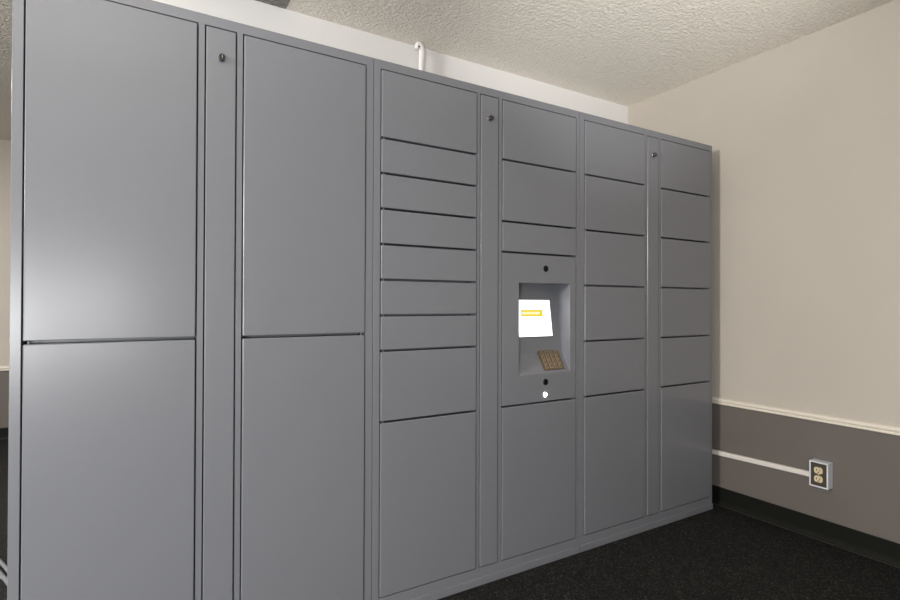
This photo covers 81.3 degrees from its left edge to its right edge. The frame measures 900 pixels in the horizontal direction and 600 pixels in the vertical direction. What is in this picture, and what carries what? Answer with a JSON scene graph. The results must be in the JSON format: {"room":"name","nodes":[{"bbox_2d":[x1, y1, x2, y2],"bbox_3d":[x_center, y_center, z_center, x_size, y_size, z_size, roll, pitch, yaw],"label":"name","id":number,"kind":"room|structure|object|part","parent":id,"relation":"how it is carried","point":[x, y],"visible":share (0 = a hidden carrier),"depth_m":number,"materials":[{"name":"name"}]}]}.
{"room":"parcel locker room","nodes":[
{"label":"parcel locker room","id":0,"kind":"room"},
{"bbox_2d":[0,139,10,427],"bbox_3d":[-3.181,-0.079,4.402,6.399,2.366,0.120,0,0,-31],"label":"wall","id":1,"kind":"structure","parent":0,"point":[5,145],"depth_m":4.14,"materials":[{"name":"beige paint"}]},
{"bbox_2d":[0,427,8,440],"bbox_3d":[-3.150,1.056,4.336,6.399,0.095,0.016,0,0,-31],"label":"baseboard","id":2,"kind":"structure","parent":1,"relation":"attached to","point":[4,432],"depth_m":4.13,"materials":[{"name":"black rubber"}]},
{"bbox_2d":[0,366,8,370],"bbox_3d":[-3.147,0.544,4.339,6.399,0.034,0.018,0,0,-31],"label":"trim","id":3,"kind":"structure","parent":1,"relation":"attached to","point":[5,368],"depth_m":4.12,"materials":[{"name":"beige paint"}]},
{"bbox_2d":[153,0,627,123],"bbox_3d":[-0.156,-0.080,2.682,2.969,2.366,0.120,0,0,-31],"label":"wall","id":4,"kind":"structure","parent":0,"point":[254,13],"depth_m":2.53,"materials":[{"name":"white paint"}]},
{"bbox_2d":[0,0,893,140],"bbox_3d":[-1.026,-1.318,0.808,6.639,0.080,8.510,0,0,-31],"label":"ceiling","id":5,"kind":"structure","parent":0,"point":[627,53],"depth_m":2.46,"materials":[{"name":"white paint"}]},
{"bbox_2d":[256,0,289,8],"bbox_3d":[-0.825,-1.267,2.073,0.401,0.004,0.236,0,0,-31],"label":"ceiling vent","id":6,"kind":"object","parent":5,"relation":"in","point":[284,4],"visible":1,"depth_m":2.23,"materials":[{"name":"grey metal"}]},
{"bbox_3d":[-0.825,-1.267,2.073,0.357,0.004,0.191,0,0,-31],"label":"louvre panel","id":7,"kind":"part","parent":6,"relation":"part of","materials":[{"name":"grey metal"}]},
{"bbox_2d":[415,42,424,70],"bbox_3d":[-0.147,-1.132,2.572,0.057,0.268,0.024,0,0,-31],"label":"pipe","id":8,"kind":"object","parent":5,"relation":"attached to","point":[419,46],"visible":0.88,"depth_m":2.57,"materials":[{"name":"white plastic"}]},
{"bbox_2d":[0,440,899,599],"bbox_3d":[-1.034,1.127,0.792,6.639,0.080,8.510,0,0,-31],"label":"floor","id":9,"kind":"structure","parent":0,"point":[717,553],"depth_m":2.14,"materials":[{"name":"black carpet"}]},
{"bbox_2d":[0,558,6,585],"bbox_3d":[-2.012,1.085,2.159,1.303,0.016,0.221,0,0,28],"label":"cord","id":10,"kind":"object","parent":9,"relation":"on","point":[3,565],"visible":0.25,"depth_m":2.08,"materials":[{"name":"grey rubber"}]},
{"bbox_2d":[7,0,373,599],"bbox_3d":[-0.830,0.130,1.800,0.966,1.930,0.616,0,0,-31],"label":"tall cabinet","id":11,"kind":"object","parent":9,"relation":"on","point":[191,217],"visible":1,"depth_m":1.50,"materials":[{"name":"grey metal"}]},
{"bbox_3d":[-0.916,0.568,1.429,0.391,0.908,0.042,0,0,-31],"label":"door","id":12,"kind":"part","parent":11,"relation":"part of","materials":[{"name":"grey metal"}]},
{"bbox_3d":[-0.912,-0.350,1.435,0.391,0.909,0.042,0,0,-31],"label":"door","id":13,"kind":"part","parent":11,"relation":"part of","materials":[{"name":"grey metal"}]},
{"bbox_2d":[30,337,193,343],"bbox_3d":[-1.036,0.110,1.635,0.392,0.020,0.389,0,0,-31],"label":"shelf","id":14,"kind":"object","parent":11,"relation":"attached to","point":[167,338],"depth_m":1.46,"materials":[{"name":"grey metal"}]},
{"bbox_3d":[-0.691,0.110,1.565,0.081,1.826,0.042,0,0,-31],"label":"access panel","id":15,"kind":"part","parent":11,"relation":"part of","materials":[{"name":"grey metal"}]},
{"bbox_2d":[241,333,357,337],"bbox_3d":[-0.589,0.115,1.902,0.393,0.020,0.389,0,0,-31],"label":"shelf","id":16,"kind":"object","parent":11,"relation":"attached to","point":[332,333],"depth_m":1.73,"materials":[{"name":"grey metal"}]},
{"bbox_3d":[-0.470,0.572,1.695,0.391,0.907,0.042,0,0,-31],"label":"door","id":17,"kind":"part","parent":11,"relation":"part of","materials":[{"name":"grey metal"}]},
{"bbox_3d":[-0.466,-0.346,1.701,0.391,0.911,0.042,0,0,-31],"label":"door","id":18,"kind":"part","parent":11,"relation":"part of","materials":[{"name":"grey metal"}]},
{"bbox_2d":[371,58,578,599],"bbox_3d":[0.001,0.136,2.296,0.966,1.930,0.616,0,0,-31],"label":"tall cabinet","id":19,"kind":"object","parent":9,"relation":"on","point":[475,304],"visible":0.94,"depth_m":2.00,"materials":[{"name":"grey metal"}]},
{"bbox_2d":[380,346,467,350],"bbox_3d":[-0.201,0.179,2.133,0.397,0.020,0.389,0,0,-31],"label":"shelf","id":20,"kind":"object","parent":19,"relation":"attached to","point":[457,346],"depth_m":1.97,"materials":[{"name":"grey metal"}]},
{"bbox_2d":[380,314,467,315],"bbox_3d":[-0.201,0.056,2.134,0.397,0.020,0.389,0,0,-31],"label":"shelf","id":21,"kind":"object","parent":19,"relation":"attached to","point":[380,314],"depth_m":1.97,"materials":[{"name":"grey metal"}]},
{"bbox_2d":[380,279,467,282],"bbox_3d":[-0.200,-0.068,2.135,0.397,0.020,0.389,0,0,-31],"label":"shelf","id":22,"kind":"object","parent":19,"relation":"attached to","point":[380,279],"depth_m":1.97,"materials":[{"name":"grey metal"}]},
{"bbox_2d":[380,244,467,250],"bbox_3d":[-0.200,-0.192,2.136,0.397,0.020,0.389,0,0,-31],"label":"shelf","id":23,"kind":"object","parent":19,"relation":"attached to","point":[380,244],"depth_m":1.97,"materials":[{"name":"grey metal"}]},
{"bbox_3d":[-0.081,0.728,1.926,0.396,0.599,0.042,0,0,-31],"label":"door","id":24,"kind":"part","parent":19,"relation":"part of","materials":[{"name":"grey metal"}]},
{"bbox_3d":[-0.080,0.301,1.929,0.396,0.240,0.042,0,0,-31],"label":"door","id":25,"kind":"part","parent":19,"relation":"part of","materials":[{"name":"grey metal"}]},
{"bbox_3d":[-0.079,0.117,1.931,0.396,0.116,0.042,0,0,-31],"label":"door","id":26,"kind":"part","parent":19,"relation":"part of","materials":[{"name":"grey metal"}]},
{"bbox_3d":[-0.079,-0.007,1.931,0.396,0.117,0.042,0,0,-31],"label":"door","id":27,"kind":"part","parent":19,"relation":"part of","materials":[{"name":"grey metal"}]},
{"bbox_3d":[-0.079,-0.131,1.932,0.396,0.116,0.042,0,0,-31],"label":"door","id":28,"kind":"part","parent":19,"relation":"part of","materials":[{"name":"grey metal"}]},
{"bbox_3d":[-0.078,-0.254,1.933,0.396,0.116,0.042,0,0,-31],"label":"door","id":29,"kind":"part","parent":19,"relation":"part of","materials":[{"name":"grey metal"}]},
{"bbox_3d":[-0.078,-0.378,1.934,0.396,0.116,0.042,0,0,-31],"label":"door","id":30,"kind":"part","parent":19,"relation":"part of","materials":[{"name":"grey metal"}]},
{"bbox_3d":[-0.077,-0.500,1.935,0.396,0.116,0.042,0,0,-31],"label":"door","id":31,"kind":"part","parent":19,"relation":"part of","materials":[{"name":"grey metal"}]},
{"bbox_3d":[-0.077,-0.682,1.936,0.396,0.233,0.042,0,0,-31],"label":"door","id":32,"kind":"part","parent":19,"relation":"part of","materials":[{"name":"grey metal"}]},
{"bbox_3d":[0.143,0.117,2.063,0.083,1.826,0.042,0,0,-31],"label":"access panel","id":33,"kind":"part","parent":19,"relation":"part of","materials":[{"name":"grey metal"}]},
{"bbox_2d":[502,252,565,256],"bbox_3d":[0.247,-0.189,2.403,0.397,0.020,0.389,0,0,-31],"label":"shelf","id":34,"kind":"object","parent":19,"relation":"attached to","point":[502,252],"depth_m":2.24,"materials":[{"name":"grey metal"}]},
{"bbox_3d":[0.354,0.118,2.219,0.396,0.609,0.091,0,0,-31],"label":"kiosk panel","id":35,"kind":"part","parent":19,"relation":"part of","materials":[{"name":"grey metal"}]},
{"bbox_3d":[0.365,0.731,2.193,0.396,0.602,0.042,0,0,-31],"label":"door","id":36,"kind":"part","parent":19,"relation":"part of","materials":[{"name":"grey metal"}]},
{"bbox_3d":[0.369,-0.251,2.200,0.396,0.115,0.042,0,0,-31],"label":"door","id":37,"kind":"part","parent":19,"relation":"part of","materials":[{"name":"grey metal"}]},
{"bbox_3d":[0.369,-0.435,2.201,0.396,0.238,0.042,0,0,-31],"label":"door","id":38,"kind":"part","parent":19,"relation":"part of","materials":[{"name":"grey metal"}]},
{"bbox_3d":[0.370,-0.678,2.203,0.396,0.233,0.042,0,0,-31],"label":"door","id":39,"kind":"part","parent":19,"relation":"part of","materials":[{"name":"grey metal"}]},
{"bbox_2d":[579,112,712,551],"bbox_3d":[0.831,0.142,2.792,0.964,1.930,0.616,0,0,-31],"label":"tall cabinet","id":40,"kind":"object","parent":9,"relation":"on","point":[645,195],"visible":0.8,"depth_m":2.50,"materials":[{"name":"grey metal"}]},
{"bbox_2d":[584,338,633,340],"bbox_3d":[0.632,0.184,2.631,0.398,0.020,0.389,0,0,-31],"label":"shelf","id":41,"kind":"object","parent":40,"relation":"attached to","point":[628,338],"depth_m":2.48,"materials":[{"name":"grey metal"}]},
{"bbox_2d":[584,285,633,287],"bbox_3d":[0.633,-0.062,2.632,0.398,0.020,0.389,0,0,-31],"label":"shelf","id":42,"kind":"object","parent":40,"relation":"attached to","point":[584,285],"depth_m":2.47,"materials":[{"name":"grey metal"}]},
{"bbox_3d":[0.751,0.733,2.424,0.396,0.603,0.042,0,0,-31],"label":"door","id":43,"kind":"part","parent":40,"relation":"part of","materials":[{"name":"grey metal"}]},
{"bbox_3d":[0.753,0.306,2.427,0.396,0.238,0.042,0,0,-31],"label":"door","id":44,"kind":"part","parent":40,"relation":"part of","materials":[{"name":"grey metal"}]},
{"bbox_3d":[0.754,0.060,2.428,0.396,0.239,0.042,0,0,-31],"label":"door","id":45,"kind":"part","parent":40,"relation":"part of","materials":[{"name":"grey metal"}]},
{"bbox_3d":[0.755,-0.185,2.430,0.396,0.238,0.042,0,0,-31],"label":"door","id":46,"kind":"part","parent":40,"relation":"part of","materials":[{"name":"grey metal"}]},
{"bbox_3d":[0.755,-0.430,2.432,0.396,0.238,0.042,0,0,-31],"label":"door","id":47,"kind":"part","parent":40,"relation":"part of","materials":[{"name":"grey metal"}]},
{"bbox_3d":[0.756,-0.674,2.433,0.396,0.235,0.042,0,0,-31],"label":"door","id":48,"kind":"part","parent":40,"relation":"part of","materials":[{"name":"grey metal"}]},
{"bbox_3d":[0.975,0.123,2.560,0.079,1.826,0.042,0,0,-31],"label":"access panel","id":49,"kind":"part","parent":40,"relation":"part of","materials":[{"name":"grey metal"}]},
{"bbox_2d":[634,287,698,288],"bbox_3d":[1.078,-0.059,2.898,0.397,0.020,0.389,0,0,-31],"label":"shelf","id":50,"kind":"object","parent":40,"relation":"attached to","point":[634,287],"depth_m":2.74,"materials":[{"name":"grey metal"}]},
{"bbox_3d":[1.196,0.735,2.689,0.395,0.605,0.042,0,0,-31],"label":"door","id":51,"kind":"part","parent":40,"relation":"part of","materials":[{"name":"grey metal"}]},
{"bbox_3d":[1.198,0.308,2.692,0.395,0.236,0.042,0,0,-31],"label":"door","id":52,"kind":"part","parent":40,"relation":"part of","materials":[{"name":"grey metal"}]},
{"bbox_3d":[1.199,0.063,2.694,0.395,0.239,0.042,0,0,-31],"label":"door","id":53,"kind":"part","parent":40,"relation":"part of","materials":[{"name":"grey metal"}]},
{"bbox_3d":[1.200,-0.183,2.696,0.395,0.238,0.042,0,0,-31],"label":"door","id":54,"kind":"part","parent":40,"relation":"part of","materials":[{"name":"grey metal"}]},
{"bbox_3d":[1.200,-0.427,2.697,0.395,0.236,0.042,0,0,-31],"label":"door","id":55,"kind":"part","parent":40,"relation":"part of","materials":[{"name":"grey metal"}]},
{"bbox_3d":[1.201,-0.670,2.699,0.395,0.237,0.042,0,0,-31],"label":"door","id":56,"kind":"part","parent":40,"relation":"part of","materials":[{"name":"grey metal"}]},
{"bbox_2d":[628,0,899,543],"bbox_3d":[1.768,-0.075,2.471,0.120,2.366,8.270,0,0,-31],"label":"wall","id":57,"kind":"structure","parent":0,"point":[803,133],"depth_m":2.48,"materials":[{"name":"beige paint"}]},
{"bbox_2d":[712,449,808,476],"bbox_3d":[1.480,0.830,2.812,0.014,0.046,0.843,0,0,-31],"label":"cable raceway","id":58,"kind":"object","parent":57,"relation":"attached to","point":[716,452],"visible":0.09,"depth_m":2.64,"materials":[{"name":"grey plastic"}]},
{"bbox_2d":[712,484,899,567],"bbox_3d":[2.482,1.054,1.129,0.016,0.095,5.242,0,0,-31],"label":"baseboard","id":59,"kind":"structure","parent":57,"relation":"attached to","point":[887,551],"depth_m":2.45,"materials":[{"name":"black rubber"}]},
{"bbox_2d":[712,397,899,435],"bbox_3d":[2.483,0.542,1.132,0.018,0.034,5.242,0,0,-31],"label":"trim","id":60,"kind":"structure","parent":57,"relation":"attached to","point":[892,430],"depth_m":2.45,"materials":[{"name":"beige paint"}]},
{"bbox_2d":[809,459,832,489],"bbox_3d":[1.703,0.799,2.408,0.046,0.117,0.078,0,0,-31],"label":"power outlet","id":61,"kind":"object","parent":57,"relation":"attached to","point":[820,471],"visible":1,"depth_m":2.39,"materials":[{"name":"grey plastic"}]},
{"bbox_2d":[814,475,822,482],"bbox_3d":[1.684,0.819,2.396,0.003,0.029,0.034,0,0,-31],"label":"socket","id":62,"kind":"object","parent":61,"relation":"attached to","point":[817,478],"depth_m":2.39,"materials":[{"name":"beige plastic"}]},
{"bbox_2d":[814,467,822,473],"bbox_3d":[1.684,0.780,2.397,0.003,0.029,0.034,0,0,-31],"label":"socket","id":63,"kind":"object","parent":61,"relation":"attached to","point":[817,470],"depth_m":2.40,"materials":[{"name":"beige plastic"}]},
{"bbox_3d":[1.687,0.799,2.398,0.003,0.103,0.064,0,0,-31],"label":"plate","id":64,"kind":"part","parent":61,"relation":"part of","materials":[{"name":"brown plastic"}]}
]}

